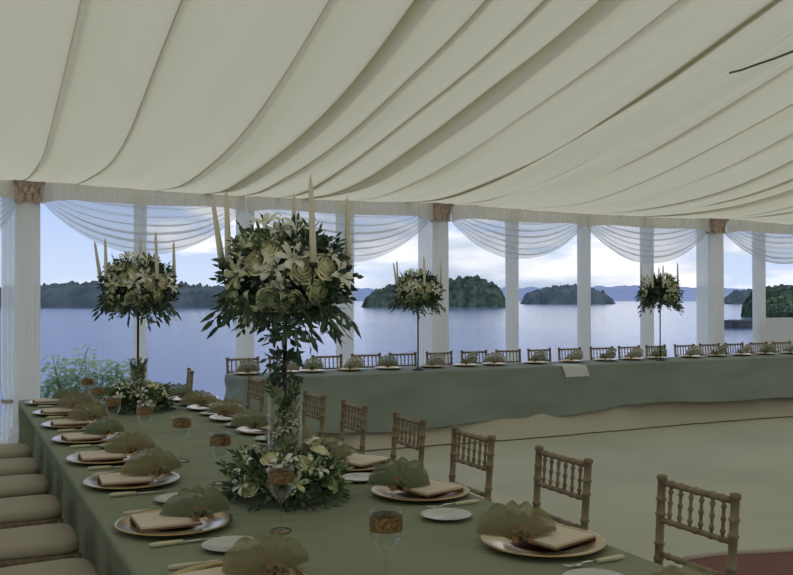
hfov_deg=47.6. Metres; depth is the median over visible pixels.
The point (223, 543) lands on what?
plate
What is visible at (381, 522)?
wine glass
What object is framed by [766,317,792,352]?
wall
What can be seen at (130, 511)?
fork
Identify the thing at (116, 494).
table knife
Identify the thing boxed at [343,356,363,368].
bow
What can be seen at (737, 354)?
charger plate
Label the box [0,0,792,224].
ceiling
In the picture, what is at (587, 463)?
chair
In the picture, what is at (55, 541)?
chair
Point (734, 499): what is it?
chair
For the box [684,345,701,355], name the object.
bow
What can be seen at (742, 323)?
jetty
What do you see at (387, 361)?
bow
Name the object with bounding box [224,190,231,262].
candle
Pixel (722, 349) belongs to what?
bow
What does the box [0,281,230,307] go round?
wooded headland
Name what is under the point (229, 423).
plate
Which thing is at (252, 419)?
bow
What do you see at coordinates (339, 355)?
chair
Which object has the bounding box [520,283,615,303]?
island
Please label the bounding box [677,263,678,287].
candle
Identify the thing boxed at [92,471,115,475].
fork
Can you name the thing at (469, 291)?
island
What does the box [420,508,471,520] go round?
plate
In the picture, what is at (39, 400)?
folded napkin
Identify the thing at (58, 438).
charger plate
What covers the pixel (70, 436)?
folded napkin
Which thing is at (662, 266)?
candle
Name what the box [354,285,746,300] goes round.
hills
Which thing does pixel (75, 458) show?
charger plate
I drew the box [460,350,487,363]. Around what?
chair
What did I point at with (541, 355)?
bow
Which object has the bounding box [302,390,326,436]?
chair
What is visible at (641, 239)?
swag
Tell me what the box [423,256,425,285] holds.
candle
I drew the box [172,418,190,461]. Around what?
wine glass
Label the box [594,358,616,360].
charger plate
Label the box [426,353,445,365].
bow
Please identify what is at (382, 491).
charger plate
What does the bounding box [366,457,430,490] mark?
napkin
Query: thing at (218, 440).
wine glass
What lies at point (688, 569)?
bow
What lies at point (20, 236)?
pillar
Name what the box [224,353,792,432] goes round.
tablecloth
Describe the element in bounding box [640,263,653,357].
post
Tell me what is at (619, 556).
fork
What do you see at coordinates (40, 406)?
table knife
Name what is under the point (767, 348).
bow
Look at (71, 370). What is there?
sapling
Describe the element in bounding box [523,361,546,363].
charger plate
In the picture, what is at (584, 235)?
post
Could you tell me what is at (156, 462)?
napkin
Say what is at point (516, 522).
napkin
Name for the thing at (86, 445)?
table knife
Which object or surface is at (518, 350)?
chair
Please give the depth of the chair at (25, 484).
5.13 m
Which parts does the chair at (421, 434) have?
leg, rail, rail, leg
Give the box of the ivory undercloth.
[313,397,792,449]
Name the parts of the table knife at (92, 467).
handle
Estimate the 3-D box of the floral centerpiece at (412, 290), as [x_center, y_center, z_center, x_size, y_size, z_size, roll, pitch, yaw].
[0.222,0.285,10.001,0.670,1.258,0.641,0,-1,-9]
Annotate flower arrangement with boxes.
[215,439,354,512]
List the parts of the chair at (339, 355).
rail, leg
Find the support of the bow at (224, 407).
on the charger plate at (214, 417)
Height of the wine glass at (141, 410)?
0.222 m
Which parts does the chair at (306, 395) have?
leg, rail, rail, leg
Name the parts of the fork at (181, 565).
handle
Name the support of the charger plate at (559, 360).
on the tablecloth at (449, 395)
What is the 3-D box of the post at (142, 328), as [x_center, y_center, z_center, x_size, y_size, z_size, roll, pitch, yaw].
[-2.955,0.253,10.365,0.188,2.860,0.188,0,-1,-26]
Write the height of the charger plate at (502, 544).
0.020 m
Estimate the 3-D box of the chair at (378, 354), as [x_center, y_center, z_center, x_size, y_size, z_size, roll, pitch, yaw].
[-0.278,1.235,10.589,0.408,0.901,0.475,0,-1,-24]
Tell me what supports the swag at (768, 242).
hanging from the ceiling
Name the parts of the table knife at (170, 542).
handle, blade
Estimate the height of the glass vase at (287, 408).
0.475 m
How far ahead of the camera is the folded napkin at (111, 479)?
3.78 m
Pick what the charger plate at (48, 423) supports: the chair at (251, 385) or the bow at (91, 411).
the bow at (91, 411)
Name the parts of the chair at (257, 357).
leg, rail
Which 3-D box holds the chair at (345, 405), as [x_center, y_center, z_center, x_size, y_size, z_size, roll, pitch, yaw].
[-0.463,1.171,5.583,0.475,0.901,0.408,0,-1,-25]
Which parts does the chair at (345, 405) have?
leg, rail, rail, rail, leg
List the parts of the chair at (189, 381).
leg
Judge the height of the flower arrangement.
0.218 m
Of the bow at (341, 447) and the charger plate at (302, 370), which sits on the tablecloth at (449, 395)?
the charger plate at (302, 370)
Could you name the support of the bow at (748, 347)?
on the charger plate at (737, 354)
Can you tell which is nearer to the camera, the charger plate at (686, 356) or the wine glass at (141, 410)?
the wine glass at (141, 410)
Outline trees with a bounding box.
[741,284,792,317]
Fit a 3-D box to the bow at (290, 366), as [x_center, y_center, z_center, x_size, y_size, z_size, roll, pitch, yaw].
[-1.171,0.818,9.553,0.275,0.152,0.215,0,-1,-28]
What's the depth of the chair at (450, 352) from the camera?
11.25 m
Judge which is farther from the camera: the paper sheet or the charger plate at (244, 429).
the paper sheet
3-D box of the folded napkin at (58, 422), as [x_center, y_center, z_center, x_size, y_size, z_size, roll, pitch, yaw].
[-2.034,0.835,5.607,0.206,0.017,0.206,0,-1,-25]
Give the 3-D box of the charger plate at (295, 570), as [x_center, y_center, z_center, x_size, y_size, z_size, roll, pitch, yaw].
[-0.444,0.811,2.471,0.400,0.020,0.400,0,-1,-26]
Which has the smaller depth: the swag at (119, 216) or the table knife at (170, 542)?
the table knife at (170, 542)
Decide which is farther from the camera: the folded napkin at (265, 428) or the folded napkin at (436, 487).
the folded napkin at (265, 428)
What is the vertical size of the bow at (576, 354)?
0.152 m
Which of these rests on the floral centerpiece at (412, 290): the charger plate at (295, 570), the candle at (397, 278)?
the candle at (397, 278)
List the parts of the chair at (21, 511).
seat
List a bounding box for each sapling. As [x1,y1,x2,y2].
[40,343,99,396]
[40,351,74,397]
[66,349,99,390]
[85,362,120,396]
[97,359,130,386]
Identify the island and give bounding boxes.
[362,274,504,307]
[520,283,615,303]
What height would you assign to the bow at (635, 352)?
0.152 m
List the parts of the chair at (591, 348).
rail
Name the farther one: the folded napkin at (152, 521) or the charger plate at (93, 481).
the charger plate at (93, 481)
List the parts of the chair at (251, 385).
leg, rail, rail, leg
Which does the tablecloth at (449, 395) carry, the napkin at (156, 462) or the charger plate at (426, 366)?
the charger plate at (426, 366)
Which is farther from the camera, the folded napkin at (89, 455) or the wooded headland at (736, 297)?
the wooded headland at (736, 297)
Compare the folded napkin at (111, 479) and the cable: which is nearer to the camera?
the folded napkin at (111, 479)
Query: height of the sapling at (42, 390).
1.016 m
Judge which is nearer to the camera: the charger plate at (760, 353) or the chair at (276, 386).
the chair at (276, 386)
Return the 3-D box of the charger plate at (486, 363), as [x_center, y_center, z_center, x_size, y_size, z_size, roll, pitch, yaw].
[1.166,0.914,10.749,0.300,0.020,0.300,0,-1,-26]
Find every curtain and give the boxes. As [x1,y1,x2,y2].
[0,211,14,440]
[418,221,432,366]
[696,234,707,355]
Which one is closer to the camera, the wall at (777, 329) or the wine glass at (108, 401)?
the wine glass at (108, 401)
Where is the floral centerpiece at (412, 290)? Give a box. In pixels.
[388,256,445,369]
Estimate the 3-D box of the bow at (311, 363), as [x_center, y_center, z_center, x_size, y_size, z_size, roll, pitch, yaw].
[-0.907,0.820,9.682,0.254,0.152,0.222,0,-1,-14]
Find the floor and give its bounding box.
[0,416,792,571]
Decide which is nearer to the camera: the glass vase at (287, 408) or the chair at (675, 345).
the glass vase at (287, 408)
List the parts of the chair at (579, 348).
leg, rail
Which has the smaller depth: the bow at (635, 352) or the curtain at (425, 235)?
the bow at (635, 352)
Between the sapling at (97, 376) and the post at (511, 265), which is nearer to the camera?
the sapling at (97, 376)
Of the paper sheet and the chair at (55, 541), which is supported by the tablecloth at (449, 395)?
the paper sheet
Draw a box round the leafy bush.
[766,296,792,317]
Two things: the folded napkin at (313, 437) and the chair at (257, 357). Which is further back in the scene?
the chair at (257, 357)
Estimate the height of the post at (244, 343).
2.860 m
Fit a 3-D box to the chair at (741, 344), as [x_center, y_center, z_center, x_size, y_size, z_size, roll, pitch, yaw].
[5.153,1.270,13.276,0.408,0.901,0.475,0,-1,-27]
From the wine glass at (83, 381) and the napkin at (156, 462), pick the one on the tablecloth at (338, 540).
the wine glass at (83, 381)
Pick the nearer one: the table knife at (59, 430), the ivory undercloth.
the table knife at (59, 430)
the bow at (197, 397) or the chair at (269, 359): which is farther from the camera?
the chair at (269, 359)
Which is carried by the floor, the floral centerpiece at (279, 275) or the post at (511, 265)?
the post at (511, 265)
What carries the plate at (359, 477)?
on the tablecloth at (338, 540)
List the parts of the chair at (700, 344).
rail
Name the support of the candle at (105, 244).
on the floral centerpiece at (128, 284)
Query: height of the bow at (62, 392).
0.082 m
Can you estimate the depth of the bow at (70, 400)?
6.24 m
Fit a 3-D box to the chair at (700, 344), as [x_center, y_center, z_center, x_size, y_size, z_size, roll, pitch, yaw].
[4.697,1.267,13.061,0.408,0.901,0.475,0,-1,-24]
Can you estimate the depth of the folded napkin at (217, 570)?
2.49 m
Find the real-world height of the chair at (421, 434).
0.901 m
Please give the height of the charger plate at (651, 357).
0.020 m
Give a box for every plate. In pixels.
[25,400,57,404]
[32,409,68,415]
[41,419,95,427]
[51,432,124,442]
[66,450,141,463]
[83,471,179,488]
[114,508,232,535]
[154,492,177,502]
[168,560,306,574]
[169,396,219,400]
[186,405,208,410]
[199,411,216,414]
[201,536,252,551]
[209,414,269,420]
[223,422,240,426]
[233,371,261,374]
[236,426,266,433]
[254,435,265,440]
[271,370,298,373]
[298,369,324,371]
[337,368,362,370]
[341,473,370,481]
[346,455,388,470]
[371,480,469,500]
[375,366,400,369]
[419,365,444,367]
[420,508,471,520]
[453,363,478,365]
[481,524,606,557]
[482,362,506,364]
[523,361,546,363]
[559,360,582,361]
[562,568,623,574]
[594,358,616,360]
[620,357,642,359]
[645,356,667,358]
[679,355,701,357]
[705,354,727,356]
[731,353,752,355]
[755,352,776,354]
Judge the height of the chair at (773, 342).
0.901 m
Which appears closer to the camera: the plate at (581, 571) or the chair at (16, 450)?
the plate at (581, 571)
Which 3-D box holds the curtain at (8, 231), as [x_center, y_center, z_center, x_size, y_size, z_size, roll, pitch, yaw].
[-4.107,0.254,9.737,0.314,2.780,0.032,0,-1,-26]
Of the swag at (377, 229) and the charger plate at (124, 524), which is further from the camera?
the swag at (377, 229)
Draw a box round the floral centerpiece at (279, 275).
[201,175,363,499]
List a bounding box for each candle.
[94,241,101,278]
[104,239,107,278]
[139,238,141,255]
[154,231,158,278]
[172,241,175,279]
[211,197,223,261]
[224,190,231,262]
[292,195,296,240]
[309,175,316,261]
[345,198,351,264]
[393,262,395,283]
[396,261,398,284]
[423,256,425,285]
[440,262,441,285]
[640,265,641,287]
[651,267,653,287]
[662,266,663,287]
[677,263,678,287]
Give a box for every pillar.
[0,180,45,443]
[418,203,453,366]
[696,218,728,355]
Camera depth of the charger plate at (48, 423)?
5.53 m
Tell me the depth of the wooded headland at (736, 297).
888.04 m
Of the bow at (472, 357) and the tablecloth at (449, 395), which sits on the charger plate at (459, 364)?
the bow at (472, 357)
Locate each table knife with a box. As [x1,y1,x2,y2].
[37,405,52,407]
[46,416,66,418]
[57,429,82,431]
[70,444,96,447]
[88,466,121,469]
[109,490,166,496]
[150,536,219,546]
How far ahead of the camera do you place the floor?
7.86 m
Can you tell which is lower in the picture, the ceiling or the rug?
the rug
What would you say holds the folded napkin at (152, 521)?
on the charger plate at (124, 524)
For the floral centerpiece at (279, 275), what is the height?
1.258 m
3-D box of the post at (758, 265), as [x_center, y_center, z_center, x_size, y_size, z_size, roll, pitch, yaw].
[5.957,0.309,14.788,0.268,2.860,0.268,0,-1,-26]
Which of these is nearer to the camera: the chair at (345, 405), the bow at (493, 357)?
the chair at (345, 405)
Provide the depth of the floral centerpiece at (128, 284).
6.25 m
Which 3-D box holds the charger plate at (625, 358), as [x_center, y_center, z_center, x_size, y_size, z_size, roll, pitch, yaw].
[3.047,0.926,11.683,0.300,0.020,0.300,0,-1,-26]
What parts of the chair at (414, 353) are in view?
rail, leg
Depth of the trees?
215.93 m
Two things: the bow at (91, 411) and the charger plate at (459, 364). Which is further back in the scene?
the charger plate at (459, 364)
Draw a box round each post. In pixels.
[133,254,145,379]
[236,197,253,366]
[336,262,353,369]
[505,258,518,362]
[577,226,590,359]
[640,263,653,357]
[752,255,765,351]
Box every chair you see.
[0,443,31,458]
[0,457,39,475]
[0,474,50,497]
[0,494,62,528]
[0,523,81,567]
[0,558,98,574]
[186,368,193,387]
[225,356,259,373]
[246,376,265,411]
[268,356,299,371]
[270,385,291,421]
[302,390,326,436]
[311,354,342,369]
[339,399,368,453]
[351,353,380,367]
[388,352,416,366]
[390,411,426,466]
[425,351,452,364]
[449,426,495,500]
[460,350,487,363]
[495,349,520,362]
[527,348,551,361]
[532,445,592,529]
[557,347,580,360]
[589,346,613,359]
[617,345,639,358]
[645,344,665,356]
[653,474,741,574]
[674,344,694,356]
[699,343,719,355]
[724,342,743,354]
[749,341,767,353]
[772,341,790,352]
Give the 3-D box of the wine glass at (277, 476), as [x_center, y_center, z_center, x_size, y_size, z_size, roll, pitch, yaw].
[-0.393,0.718,3.067,0.091,0.222,0.091,0,-1,17]
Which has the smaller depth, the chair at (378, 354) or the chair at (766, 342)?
the chair at (378, 354)
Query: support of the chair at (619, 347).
on the floor
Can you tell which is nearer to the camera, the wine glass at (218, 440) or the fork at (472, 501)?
the fork at (472, 501)
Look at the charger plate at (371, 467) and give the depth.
4.17 m
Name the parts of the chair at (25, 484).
seat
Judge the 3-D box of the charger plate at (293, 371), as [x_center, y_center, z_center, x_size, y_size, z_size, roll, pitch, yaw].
[-1.188,0.899,9.581,0.300,0.020,0.300,0,-1,-26]
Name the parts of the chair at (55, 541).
seat, leg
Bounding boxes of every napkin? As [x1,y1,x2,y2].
[33,398,59,402]
[41,408,72,413]
[51,419,88,425]
[61,432,106,440]
[79,450,126,461]
[98,473,152,485]
[120,447,181,477]
[130,512,201,531]
[177,566,260,574]
[199,403,214,407]
[222,413,241,417]
[250,425,270,430]
[299,436,319,446]
[338,454,387,466]
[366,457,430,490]
[396,479,463,496]
[476,500,556,542]
[505,526,595,549]
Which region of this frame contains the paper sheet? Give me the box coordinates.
[556,364,588,376]
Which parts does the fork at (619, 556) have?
handle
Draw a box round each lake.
[0,301,752,425]
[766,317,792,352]
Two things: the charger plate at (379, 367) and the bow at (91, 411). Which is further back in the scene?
the charger plate at (379, 367)
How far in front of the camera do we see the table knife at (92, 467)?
4.17 m
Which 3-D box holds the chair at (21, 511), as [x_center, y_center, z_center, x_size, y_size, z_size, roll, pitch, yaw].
[-1.973,1.159,4.655,0.475,0.901,0.408,0,-1,-25]
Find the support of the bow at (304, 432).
on the charger plate
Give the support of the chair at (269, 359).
on the floor
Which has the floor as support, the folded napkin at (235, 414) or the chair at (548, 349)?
the chair at (548, 349)
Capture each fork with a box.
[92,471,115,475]
[124,509,152,514]
[168,559,221,569]
[427,499,478,507]
[562,554,624,566]
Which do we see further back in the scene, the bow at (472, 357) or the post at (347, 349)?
the post at (347, 349)
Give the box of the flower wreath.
[96,379,176,414]
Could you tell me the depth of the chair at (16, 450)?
6.29 m
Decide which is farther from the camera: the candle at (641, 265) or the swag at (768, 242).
the swag at (768, 242)
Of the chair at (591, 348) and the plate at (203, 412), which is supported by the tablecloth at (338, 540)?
the plate at (203, 412)
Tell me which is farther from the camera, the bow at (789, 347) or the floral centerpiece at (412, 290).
the bow at (789, 347)
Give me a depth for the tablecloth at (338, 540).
3.28 m
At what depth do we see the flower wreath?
6.25 m
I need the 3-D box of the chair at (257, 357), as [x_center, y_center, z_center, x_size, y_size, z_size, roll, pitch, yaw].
[-1.631,1.227,9.908,0.408,0.901,0.475,0,-1,-26]
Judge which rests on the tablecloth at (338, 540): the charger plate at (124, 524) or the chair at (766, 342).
the charger plate at (124, 524)
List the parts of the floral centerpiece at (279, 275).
arm, arm, arm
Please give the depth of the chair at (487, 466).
4.42 m
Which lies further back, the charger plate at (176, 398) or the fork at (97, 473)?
the charger plate at (176, 398)
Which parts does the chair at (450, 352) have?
rail, leg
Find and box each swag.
[0,180,16,230]
[41,182,244,254]
[246,196,433,262]
[450,204,586,258]
[587,214,710,262]
[725,219,792,263]
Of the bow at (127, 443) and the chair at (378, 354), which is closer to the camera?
the bow at (127, 443)
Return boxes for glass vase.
[128,357,148,406]
[264,379,301,488]
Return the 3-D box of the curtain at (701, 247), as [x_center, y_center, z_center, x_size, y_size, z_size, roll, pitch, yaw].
[4.839,0.311,14.177,0.293,2.780,0.032,0,-1,-26]
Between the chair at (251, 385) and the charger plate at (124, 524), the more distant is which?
the chair at (251, 385)
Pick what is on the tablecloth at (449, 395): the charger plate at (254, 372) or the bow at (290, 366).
the charger plate at (254, 372)
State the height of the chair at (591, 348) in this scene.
0.901 m
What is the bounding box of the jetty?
[724,319,752,328]
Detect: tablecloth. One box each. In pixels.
[18,396,665,574]
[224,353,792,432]
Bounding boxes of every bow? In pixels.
[51,387,77,397]
[57,391,100,408]
[66,401,108,420]
[82,418,124,434]
[104,431,155,453]
[159,485,230,520]
[167,383,192,396]
[180,390,216,405]
[207,398,244,415]
[221,532,309,574]
[230,409,271,427]
[237,359,259,372]
[265,424,312,440]
[276,360,298,369]
[301,357,323,369]
[307,436,351,461]
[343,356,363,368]
[376,355,398,366]
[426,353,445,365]
[459,352,477,364]
[483,351,505,362]
[529,350,546,361]
[565,349,583,360]
[599,348,616,358]
[625,347,642,357]
[650,346,667,356]
[650,563,714,574]
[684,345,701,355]
[710,344,727,354]
[735,344,751,353]
[759,343,775,352]
[783,342,792,351]
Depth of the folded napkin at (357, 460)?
4.23 m
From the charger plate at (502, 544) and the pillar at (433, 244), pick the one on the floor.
the pillar at (433, 244)
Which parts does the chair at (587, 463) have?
leg, rail, rail, rail, leg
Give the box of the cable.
[729,50,792,73]
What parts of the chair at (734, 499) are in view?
leg, rail, rail, rail, leg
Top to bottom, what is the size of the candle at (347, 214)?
0.286 m
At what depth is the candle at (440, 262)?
9.98 m
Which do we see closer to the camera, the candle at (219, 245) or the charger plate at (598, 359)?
the candle at (219, 245)
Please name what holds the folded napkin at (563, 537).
on the charger plate at (502, 544)
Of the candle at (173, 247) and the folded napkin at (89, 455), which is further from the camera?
the candle at (173, 247)
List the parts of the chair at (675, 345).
leg, rail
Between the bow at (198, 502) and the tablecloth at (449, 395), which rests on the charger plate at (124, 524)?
the bow at (198, 502)
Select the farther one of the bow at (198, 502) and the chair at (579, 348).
the chair at (579, 348)
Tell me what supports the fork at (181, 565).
on the tablecloth at (338, 540)
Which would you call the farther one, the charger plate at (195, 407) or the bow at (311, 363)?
the bow at (311, 363)
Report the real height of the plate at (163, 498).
0.014 m
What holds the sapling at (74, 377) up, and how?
on the grass bank
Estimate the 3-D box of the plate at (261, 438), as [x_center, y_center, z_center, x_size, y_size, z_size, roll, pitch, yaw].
[-0.708,0.847,5.042,0.186,0.014,0.186,0,-1,-26]
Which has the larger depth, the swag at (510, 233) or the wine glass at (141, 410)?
the swag at (510, 233)
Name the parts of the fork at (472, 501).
handle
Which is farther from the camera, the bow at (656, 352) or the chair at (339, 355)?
the bow at (656, 352)
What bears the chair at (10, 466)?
on the floor
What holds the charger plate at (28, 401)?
on the tablecloth at (338, 540)
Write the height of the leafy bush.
5.181 m
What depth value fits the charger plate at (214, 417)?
5.90 m
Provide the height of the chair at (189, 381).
0.901 m
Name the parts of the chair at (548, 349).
leg, rail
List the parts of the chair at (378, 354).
rail, rail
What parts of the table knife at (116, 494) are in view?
handle, blade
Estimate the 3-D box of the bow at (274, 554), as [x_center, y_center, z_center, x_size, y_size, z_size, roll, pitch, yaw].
[-0.353,0.741,2.487,0.256,0.102,0.187,0,-1,-24]
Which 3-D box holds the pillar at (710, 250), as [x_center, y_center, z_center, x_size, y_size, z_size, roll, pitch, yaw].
[4.954,0.314,14.071,0.405,2.832,0.388,0,-1,-26]
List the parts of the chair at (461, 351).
rail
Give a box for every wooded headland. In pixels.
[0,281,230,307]
[724,285,791,303]
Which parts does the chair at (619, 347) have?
leg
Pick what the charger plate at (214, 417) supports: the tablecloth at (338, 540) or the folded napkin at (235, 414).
the folded napkin at (235, 414)
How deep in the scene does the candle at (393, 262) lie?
10.11 m
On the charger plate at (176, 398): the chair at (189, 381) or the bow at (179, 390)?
the bow at (179, 390)
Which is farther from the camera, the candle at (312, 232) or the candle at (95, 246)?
the candle at (95, 246)
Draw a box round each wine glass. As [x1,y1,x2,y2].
[81,379,93,384]
[90,388,104,394]
[105,398,120,405]
[137,406,153,414]
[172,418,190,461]
[210,434,230,484]
[268,468,293,532]
[369,511,402,533]
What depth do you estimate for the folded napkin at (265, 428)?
5.31 m
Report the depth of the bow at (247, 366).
9.34 m
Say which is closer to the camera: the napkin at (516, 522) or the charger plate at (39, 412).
the napkin at (516, 522)
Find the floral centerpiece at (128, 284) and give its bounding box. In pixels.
[92,231,182,410]
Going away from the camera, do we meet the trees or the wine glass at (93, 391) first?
the wine glass at (93, 391)
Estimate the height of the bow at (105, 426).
0.084 m
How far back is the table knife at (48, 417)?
5.95 m
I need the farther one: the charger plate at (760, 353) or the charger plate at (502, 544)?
the charger plate at (760, 353)
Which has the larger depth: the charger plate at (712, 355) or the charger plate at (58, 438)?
the charger plate at (712, 355)
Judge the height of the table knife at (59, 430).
0.017 m
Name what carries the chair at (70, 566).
on the floor
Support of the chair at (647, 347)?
on the floor
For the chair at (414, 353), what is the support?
on the floor
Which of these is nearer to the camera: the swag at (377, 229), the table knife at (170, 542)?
the table knife at (170, 542)
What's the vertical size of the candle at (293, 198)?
0.329 m
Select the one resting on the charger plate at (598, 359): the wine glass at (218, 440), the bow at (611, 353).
the bow at (611, 353)
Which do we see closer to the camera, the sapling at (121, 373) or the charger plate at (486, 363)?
the charger plate at (486, 363)
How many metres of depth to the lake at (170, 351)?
106.37 m
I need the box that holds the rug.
[683,547,792,574]
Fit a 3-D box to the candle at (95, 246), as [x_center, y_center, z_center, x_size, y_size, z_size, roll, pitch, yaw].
[-2.111,-0.186,6.373,0.060,0.291,0.030,0,-1,-26]
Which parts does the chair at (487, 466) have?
leg, rail, rail, rail, leg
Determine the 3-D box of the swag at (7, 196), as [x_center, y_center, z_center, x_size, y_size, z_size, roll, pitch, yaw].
[-4.721,-0.712,9.279,1.562,0.940,0.128,0,-1,-26]
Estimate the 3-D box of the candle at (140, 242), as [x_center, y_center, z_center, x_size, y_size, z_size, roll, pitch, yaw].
[-1.889,-0.204,6.638,0.028,0.329,0.028,0,-1,-26]
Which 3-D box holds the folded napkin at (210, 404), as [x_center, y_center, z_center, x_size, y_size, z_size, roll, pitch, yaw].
[-1.280,0.847,6.488,0.206,0.017,0.206,1,-1,-43]
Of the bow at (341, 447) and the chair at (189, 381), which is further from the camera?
the chair at (189, 381)
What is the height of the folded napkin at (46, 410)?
0.017 m
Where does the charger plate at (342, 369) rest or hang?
on the tablecloth at (449, 395)
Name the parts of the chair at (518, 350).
rail, rail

